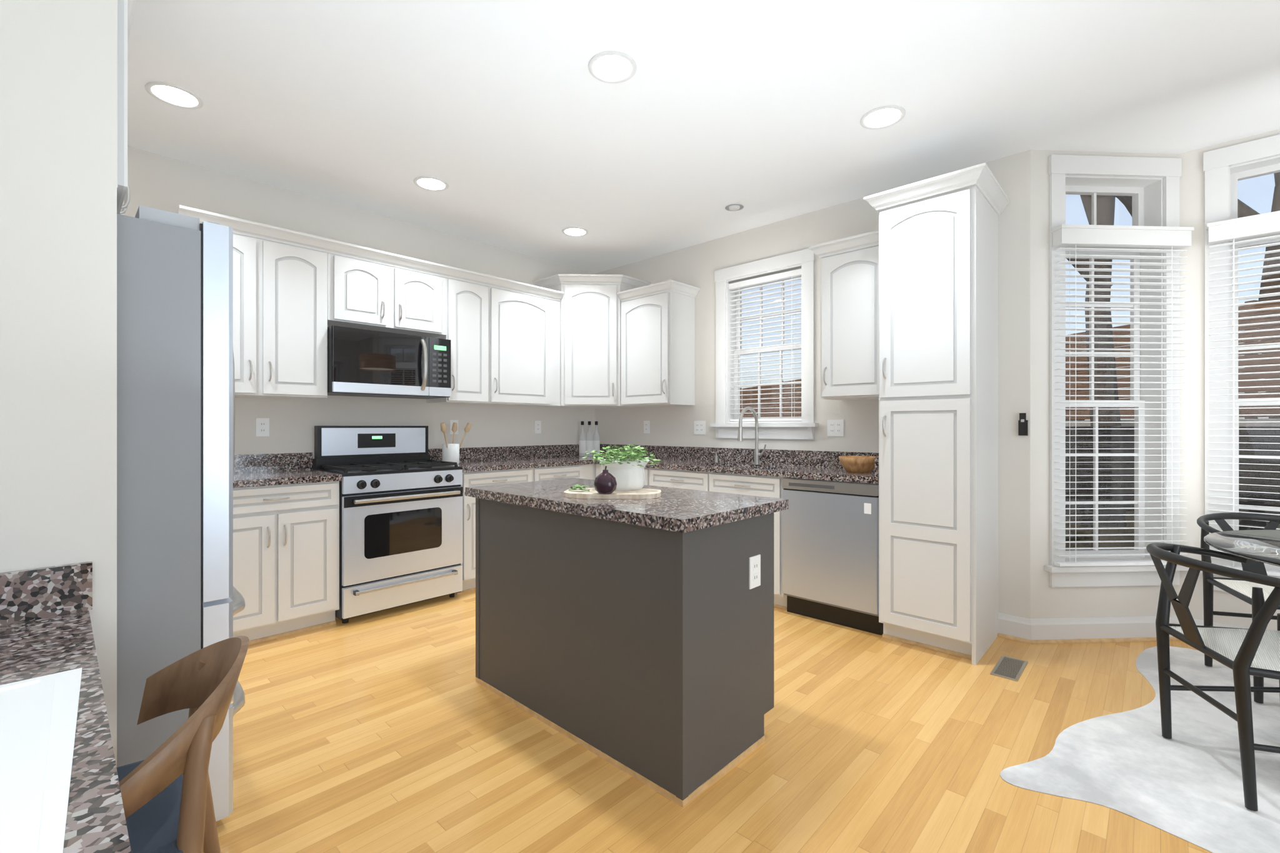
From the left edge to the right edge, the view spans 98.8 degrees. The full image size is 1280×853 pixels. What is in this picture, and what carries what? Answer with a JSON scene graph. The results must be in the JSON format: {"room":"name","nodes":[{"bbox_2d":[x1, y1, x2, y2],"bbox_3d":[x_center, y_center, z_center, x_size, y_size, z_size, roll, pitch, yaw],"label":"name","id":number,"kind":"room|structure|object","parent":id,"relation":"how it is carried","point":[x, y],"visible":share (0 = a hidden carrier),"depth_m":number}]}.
{"room":"kitchen","nodes":[
{"label":"kitchen","id":0,"kind":"room"},
{"bbox_2d":[0,0,116,767],"bbox_3d":[-1.594,-0.170,1.166,0.060,2.740,0.695,0,0,43],"label":"wall","id":1,"kind":"structure","parent":0,"point":[58,282],"depth_m":1.33},
{"bbox_2d":[120,145,594,458],"bbox_3d":[-1.983,-0.170,4.007,0.160,2.740,4.620,0,0,43],"label":"wall","id":2,"kind":"structure","parent":0,"point":[163,183],"depth_m":3.83},
{"bbox_2d":[255,418,269,436],"bbox_3d":[-2.380,0.005,3.461,0.007,0.115,0.070,0,0,43],"label":"electrical outlet plate","id":3,"kind":"object","parent":2,"relation":"attached to","point":[262,427],"depth_m":3.46},
{"bbox_2d":[233,233,327,399],"bbox_3d":[-2.306,-0.635,3.269,0.375,0.910,0.723,0,0,43],"label":"upper cabinet","id":4,"kind":"object","parent":2,"relation":"attached to","point":[280,320],"visible":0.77,"depth_m":3.24},
{"bbox_2d":[327,253,446,338],"bbox_3d":[-1.787,-0.880,3.821,0.375,0.420,0.788,0,0,43],"label":"upper cabinet","id":5,"kind":"object","parent":2,"relation":"attached to","point":[362,294],"visible":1,"depth_m":3.68},
{"bbox_2d":[177,205,563,301],"bbox_3d":[-1.556,-1.126,3.829,0.056,0.072,2.565,0,0,43],"label":"crown molding","id":6,"kind":"structure","parent":5,"relation":"attached to","point":[252,229],"depth_m":3.55},
{"bbox_2d":[327,325,451,399],"bbox_3d":[-1.754,-0.420,3.791,0.461,0.416,0.784,0,0,43],"label":"over-the-range microwave","id":7,"kind":"object","parent":5,"relation":"attached to","point":[361,362],"visible":1,"depth_m":3.63},
{"bbox_2d":[450,420,458,434],"bbox_3d":[-1.492,0.005,4.405,0.007,0.115,0.070,0,0,43],"label":"electrical outlet plate","id":8,"kind":"object","parent":2,"relation":"attached to","point":[451,421],"depth_m":4.39},
{"bbox_2d":[426,277,488,404],"bbox_3d":[-1.396,-0.635,4.236,0.375,0.910,0.348,0,0,43],"label":"upper cabinet","id":9,"kind":"object","parent":2,"relation":"attached to","point":[467,335],"visible":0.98,"depth_m":4.13},
{"bbox_2d":[470,286,559,406],"bbox_3d":[-1.036,-0.635,4.619,0.375,0.910,0.700,0,0,43],"label":"upper cabinet","id":10,"kind":"object","parent":2,"relation":"attached to","point":[524,350],"visible":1,"depth_m":4.49},
{"bbox_2d":[534,420,541,433],"bbox_3d":[-0.931,0.005,5.001,0.007,0.115,0.070,0,0,43],"label":"electrical outlet plate","id":11,"kind":"object","parent":2,"relation":"attached to","point":[537,424],"depth_m":5.00},
{"bbox_2d":[533,273,650,408],"bbox_3d":[-0.435,-0.746,4.982,0.753,1.132,0.753,0,0,43],"label":"upper cabinet","id":12,"kind":"object","parent":2,"relation":"attached to","point":[590,341],"visible":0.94,"depth_m":4.77},
{"bbox_2d":[127,0,1279,273],"bbox_3d":[0.911,-1.570,1.713,7.520,0.060,5.245,0,0,43],"label":"ceiling","id":13,"kind":"structure","parent":0,"point":[516,125],"depth_m":2.58},
{"bbox_2d":[145,81,203,109],"bbox_3d":[-2.162,-1.537,2.551,0.207,0.006,0.207,0,0,-2],"label":"recessed light","id":14,"kind":"object","parent":13,"relation":"in","point":[172,94],"depth_m":2.55},
{"bbox_2d":[413,176,448,191],"bbox_3d":[-1.322,-1.537,3.476,0.207,0.006,0.207,0,0,-2],"label":"recessed light","id":15,"kind":"object","parent":13,"relation":"in","point":[429,183],"depth_m":3.47},
{"bbox_2d":[561,226,588,236],"bbox_3d":[-0.513,-1.537,4.333,0.207,0.006,0.207,0,0,-2],"label":"recessed light","id":16,"kind":"object","parent":13,"relation":"in","point":[570,231],"depth_m":4.32},
{"bbox_2d":[588,50,636,83],"bbox_3d":[-0.118,-1.537,2.352,0.207,0.006,0.207,0,0,-2],"label":"recessed light","id":17,"kind":"object","parent":13,"relation":"in","point":[612,67],"depth_m":2.35},
{"bbox_2d":[725,203,743,211],"bbox_3d":[0.662,-1.534,3.853,0.129,0.012,0.129,0,0,37],"label":"recessed light","id":18,"kind":"object","parent":13,"relation":"in","point":[732,207],"depth_m":3.84},
{"bbox_2d":[860,105,905,129],"bbox_3d":[1.207,-1.537,2.732,0.207,0.006,0.207,0,0,-2],"label":"recessed light","id":19,"kind":"object","parent":13,"relation":"in","point":[885,116],"depth_m":2.73},
{"bbox_2d":[203,590,1211,852],"bbox_3d":[0.911,1.230,1.713,7.520,0.060,5.245,0,0,43],"label":"floor","id":20,"kind":"structure","parent":0,"point":[399,729],"depth_m":1.99},
{"bbox_2d":[0,561,131,852],"bbox_3d":[-0.940,0.767,0.524,1.767,0.865,0.650,0,0,43],"label":"countertop","id":21,"kind":"structure","parent":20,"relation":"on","point":[45,627],"depth_m":1.04},
{"bbox_2d":[0,668,81,852],"bbox_3d":[-0.895,0.444,0.586,0.817,0.011,0.436,0,0,43],"label":"papers","id":22,"kind":"object","parent":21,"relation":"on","point":[38,718],"visible":1,"depth_m":0.73},
{"bbox_2d":[116,205,244,821],"bbox_3d":[-1.842,0.292,1.639,0.910,1.815,1.014,0,0,43],"label":"refrigerator","id":23,"kind":"object","parent":20,"relation":"on","point":[179,595],"visible":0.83,"depth_m":1.54},
{"bbox_2d":[116,635,249,852],"bbox_3d":[-1.112,0.845,1.082,0.532,0.714,0.558,0,0,43],"label":"desk chair","id":24,"kind":"object","parent":20,"relation":"on","point":[166,795],"visible":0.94,"depth_m":1.08},
{"bbox_2d":[233,481,339,644],"bbox_3d":[-2.205,0.763,3.223,0.585,0.874,0.653,0,0,43],"label":"base cabinet","id":25,"kind":"object","parent":20,"relation":"on","point":[285,560],"visible":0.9,"depth_m":3.09},
{"bbox_2d":[233,452,341,488],"bbox_3d":[-2.213,0.249,3.233,0.562,0.151,0.657,0,0,43],"label":"countertop","id":26,"kind":"structure","parent":25,"relation":"on","point":[262,470],"depth_m":3.37},
{"bbox_2d":[312,425,463,623],"bbox_3d":[-1.690,0.598,3.731,0.620,1.205,0.779,0,0,43],"label":"gas range","id":27,"kind":"object","parent":20,"relation":"on","point":[400,516],"visible":0.96,"depth_m":3.59},
{"bbox_2d":[455,468,531,594],"bbox_3d":[-1.232,0.763,4.257,0.585,0.874,0.603,0,0,43],"label":"base cabinet","id":28,"kind":"object","parent":20,"relation":"on","point":[484,478],"visible":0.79,"depth_m":3.93},
{"bbox_2d":[531,463,596,481],"bbox_3d":[-0.631,0.763,4.896,0.585,0.874,1.147,0,0,43],"label":"base cabinet","id":29,"kind":"object","parent":20,"relation":"on","point":[586,471],"visible":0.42,"depth_m":4.53},
{"bbox_2d":[428,444,593,472],"bbox_3d":[-1.036,0.249,4.478,0.570,0.151,1.197,0,0,43],"label":"countertop","id":30,"kind":"structure","parent":29,"relation":"on","point":[485,459],"depth_m":4.61},
{"bbox_2d":[440,422,471,464],"bbox_3d":[-1.430,0.127,4.199,0.185,0.316,0.282,0,0,43],"label":"utensil crock","id":31,"kind":"object","parent":30,"relation":"on","point":[450,452],"visible":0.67,"depth_m":4.13},
{"bbox_2d":[593,443,878,483],"bbox_3d":[0.446,0.337,4.306,2.963,0.327,0.532,0,0,43],"label":"countertop","id":32,"kind":"structure","parent":29,"relation":"on","point":[817,465],"depth_m":4.04},
{"bbox_2d":[578,421,599,456],"bbox_3d":[-0.488,0.117,5.289,0.202,0.336,0.067,0,0,0],"label":"bottle","id":33,"kind":"object","parent":32,"relation":"on","point":[589,445],"visible":0.88,"depth_m":5.26},
{"bbox_2d":[712,406,766,464],"bbox_3d":[0.699,0.069,4.182,0.465,0.434,0.276,0,0,43],"label":"kitchen faucet","id":34,"kind":"object","parent":32,"relation":"on","point":[757,454],"visible":1,"depth_m":4.13},
{"bbox_2d":[838,455,876,473],"bbox_3d":[1.357,0.236,3.405,0.236,0.098,0.236,0,0,43],"label":"wooden bowl","id":35,"kind":"object","parent":32,"relation":"on","point":[857,464],"visible":0.98,"depth_m":3.33},
{"bbox_2d":[596,464,649,485],"bbox_3d":[0.000,0.763,4.712,0.633,0.874,0.550,0,0,43],"label":"base cabinet","id":36,"kind":"object","parent":20,"relation":"on","point":[599,470],"visible":0.02,"depth_m":4.34},
{"bbox_2d":[475,498,773,807],"bbox_3d":[-0.105,0.764,2.383,1.250,0.872,0.627,0,0,43],"label":"kitchen island","id":37,"kind":"object","parent":20,"relation":"on","point":[634,638],"depth_m":1.98},
{"bbox_2d":[465,478,788,533],"bbox_3d":[-0.119,0.306,2.369,1.310,0.040,0.660,0,0,43],"label":"island countertop","id":38,"kind":"structure","parent":37,"relation":"on","point":[677,510],"depth_m":2.06},
{"bbox_2d":[563,487,661,499],"bbox_3d":[-0.112,0.276,2.275,0.383,0.018,0.347,0,0,43],"label":"cutting board","id":39,"kind":"object","parent":38,"relation":"on","point":[642,494],"visible":0.85,"depth_m":2.18},
{"bbox_2d":[568,483,589,491],"bbox_3d":[-0.249,0.252,2.259,0.091,0.025,0.069,0,0,43],"label":"herb sprig","id":40,"kind":"object","parent":39,"relation":"on","point":[572,488],"visible":1,"depth_m":2.25},
{"bbox_2d":[593,465,616,494],"bbox_3d":[-0.137,0.212,2.182,0.093,0.110,0.093,0,0,43],"label":"vase","id":41,"kind":"object","parent":39,"relation":"on","point":[605,482],"visible":1,"depth_m":2.15},
{"bbox_2d":[582,443,660,490],"bbox_3d":[-0.076,0.168,2.346,0.335,0.197,0.311,0,0,43],"label":"potted plant","id":42,"kind":"object","parent":39,"relation":"on","point":[629,474],"visible":1,"depth_m":2.28},
{"bbox_2d":[650,468,786,609],"bbox_3d":[0.654,0.763,4.097,1.158,0.874,0.550,0,0,43],"label":"base cabinet","id":43,"kind":"object","parent":20,"relation":"on","point":[760,485],"visible":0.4,"depth_m":3.73},
{"bbox_2d":[781,477,883,635],"bbox_3d":[1.299,0.766,3.494,0.598,0.868,0.510,0,0,43],"label":"dishwasher","id":44,"kind":"object","parent":20,"relation":"on","point":[830,551],"visible":0.69,"depth_m":3.29},
{"bbox_2d":[863,162,1009,664],"bbox_3d":[1.675,-0.041,3.090,0.587,2.482,0.618,0,0,43],"label":"pantry cabinet","id":45,"kind":"object","parent":20,"relation":"on","point":[938,423],"visible":1,"depth_m":2.90},
{"bbox_2d":[990,655,1028,681],"bbox_3d":[1.834,1.197,2.723,0.110,0.004,0.290,0,0,43],"label":"floor vent","id":46,"kind":"object","parent":20,"relation":"in","point":[1012,669],"visible":1,"depth_m":2.72},
{"bbox_2d":[997,612,1249,644],"bbox_3d":[2.165,1.135,0.534,3.753,0.130,4.921,0,0,43],"label":"baseboard","id":47,"kind":"structure","parent":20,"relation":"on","point":[1079,630],"depth_m":3.06},
{"bbox_2d":[1000,646,1279,852],"bbox_3d":[2.689,1.198,1.732,2.148,0.002,2.040,0,0,-38],"label":"cowhide rug","id":48,"kind":"object","parent":20,"relation":"on","point":[1185,782],"visible":0.98,"depth_m":1.94},
{"bbox_2d":[1146,543,1279,811],"bbox_3d":[2.148,0.814,1.865,0.628,0.754,0.645,0,0,43],"label":"dining chair","id":49,"kind":"object","parent":48,"relation":"on","point":[1245,654],"visible":1,"depth_m":1.87},
{"bbox_2d":[1196,512,1279,703],"bbox_3d":[2.985,0.814,2.489,0.645,0.754,0.628,0,0,43],"label":"dining chair","id":50,"kind":"object","parent":48,"relation":"on","point":[1255,595],"depth_m":2.71},
{"bbox_2d":[1203,530,1279,566],"bbox_3d":[2.704,0.822,1.795,1.200,0.743,1.200,0,0,43],"label":"dining table","id":51,"kind":"object","parent":48,"relation":"on","point":[1263,546],"visible":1,"depth_m":2.11},
{"bbox_2d":[595,150,1029,618],"bbox_3d":[0.914,-0.170,4.343,3.600,2.740,0.160,0,0,43],"label":"wall","id":52,"kind":"structure","parent":0,"point":[699,265],"depth_m":3.76},
{"bbox_2d":[643,420,649,433],"bbox_3d":[0.060,0.004,5.031,0.070,0.115,0.007,0,0,43],"label":"electrical outlet plate","id":53,"kind":"object","parent":52,"relation":"attached to","point":[646,423],"depth_m":5.03},
{"bbox_2d":[616,279,699,406],"bbox_3d":[0.154,-0.671,4.685,0.613,0.982,0.378,0,0,43],"label":"upper cabinet","id":54,"kind":"object","parent":52,"relation":"attached to","point":[657,344],"visible":1,"depth_m":4.55},
{"bbox_2d":[693,420,705,434],"bbox_3d":[0.501,0.010,4.615,0.115,0.115,0.007,0,0,43],"label":"electrical outlet plate","id":55,"kind":"object","parent":52,"relation":"attached to","point":[699,426],"depth_m":4.61},
{"bbox_2d":[710,248,818,439],"bbox_3d":[0.973,-0.590,4.245,0.906,1.366,0.208,0,0,43],"label":"kitchen window","id":56,"kind":"structure","parent":52,"relation":"in","point":[724,426],"depth_m":4.26},
{"bbox_2d":[728,266,801,421],"bbox_3d":[0.970,-0.607,4.242,0.638,1.128,0.066,0,0,43],"label":"window blind","id":57,"kind":"object","parent":56,"relation":"attached to","point":[776,276],"visible":0.79,"depth_m":4.23},
{"bbox_2d":[827,419,843,436],"bbox_3d":[1.357,0.010,3.810,0.115,0.115,0.007,0,0,43],"label":"electrical outlet plate","id":58,"kind":"object","parent":52,"relation":"attached to","point":[835,427],"depth_m":3.81},
{"bbox_2d":[808,230,878,400],"bbox_3d":[1.398,-0.671,3.515,0.492,0.982,0.378,0,0,43],"label":"upper cabinet","id":59,"kind":"object","parent":52,"relation":"attached to","point":[849,318],"visible":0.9,"depth_m":3.40},
{"bbox_2d":[1018,413,1028,435],"bbox_3d":[2.138,-0.013,3.062,0.042,0.125,0.027,0,0,43],"label":"remote holder","id":60,"kind":"object","parent":52,"relation":"attached to","point":[1022,425],"visible":0.98,"depth_m":3.05},
{"bbox_2d":[1030,150,1176,618],"bbox_3d":[2.599,-0.170,3.155,0.867,2.740,0.160,0,0,-3],"label":"wall","id":61,"kind":"structure","parent":0,"point":[1047,601],"depth_m":3.06},
{"bbox_2d":[1044,154,1189,587],"bbox_3d":[2.651,-0.306,3.128,0.811,2.393,0.210,0,0,-3],"label":"window","id":62,"kind":"structure","parent":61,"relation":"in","point":[1150,186],"depth_m":3.09},
{"bbox_2d":[1051,224,1194,566],"bbox_3d":[2.655,-0.165,3.018,0.758,1.855,0.072,0,0,-3],"label":"window blind","id":63,"kind":"object","parent":61,"relation":"attached to","point":[1125,238],"visible":0.98,"depth_m":3.02},
{"bbox_2d":[1176,128,1279,630],"bbox_3d":[3.708,-0.170,2.573,1.705,2.740,0.160,0,0,43],"label":"wall","id":64,"kind":"structure","parent":0,"point":[1192,196],"depth_m":3.05},
{"bbox_2d":[1200,134,1279,591],"bbox_3d":[3.423,-0.306,2.800,0.820,2.393,0.210,0,0,43],"label":"window","id":65,"kind":"structure","parent":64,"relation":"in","point":[1225,169],"depth_m":2.98},
{"bbox_2d":[1206,210,1279,576],"bbox_3d":[3.348,-0.165,2.720,0.750,1.855,0.072,0,0,43],"label":"window blind","id":66,"kind":"object","parent":64,"relation":"attached to","point":[1260,225],"visible":0.92,"depth_m":2.88},
{"label":"outside","id":67,"kind":"structure","parent":0,"visible":0},
{"bbox_2d":[740,172,1279,550],"bbox_3d":[25.803,-4.958,11.131,90.554,13.217,75.845,0,0,43],"label":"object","id":68,"kind":"object","parent":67,"point":[1120,465],"depth_m":7.68},
{"bbox_3d":[-2.440,-0.170,1.856,2.119,2.740,0.860,0,0,43],"label":"wall","id":69,"kind":"structure","parent":0,"visible":0},
{"bbox_2d":[116,0,135,214],"bbox_3d":[-1.934,-0.976,1.530,0.926,0.692,0.753,0,0,43],"label":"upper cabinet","id":70,"kind":"object","parent":69,"relation":"attached to","point":[125,9],"visible":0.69,"depth_m":1.46}
]}

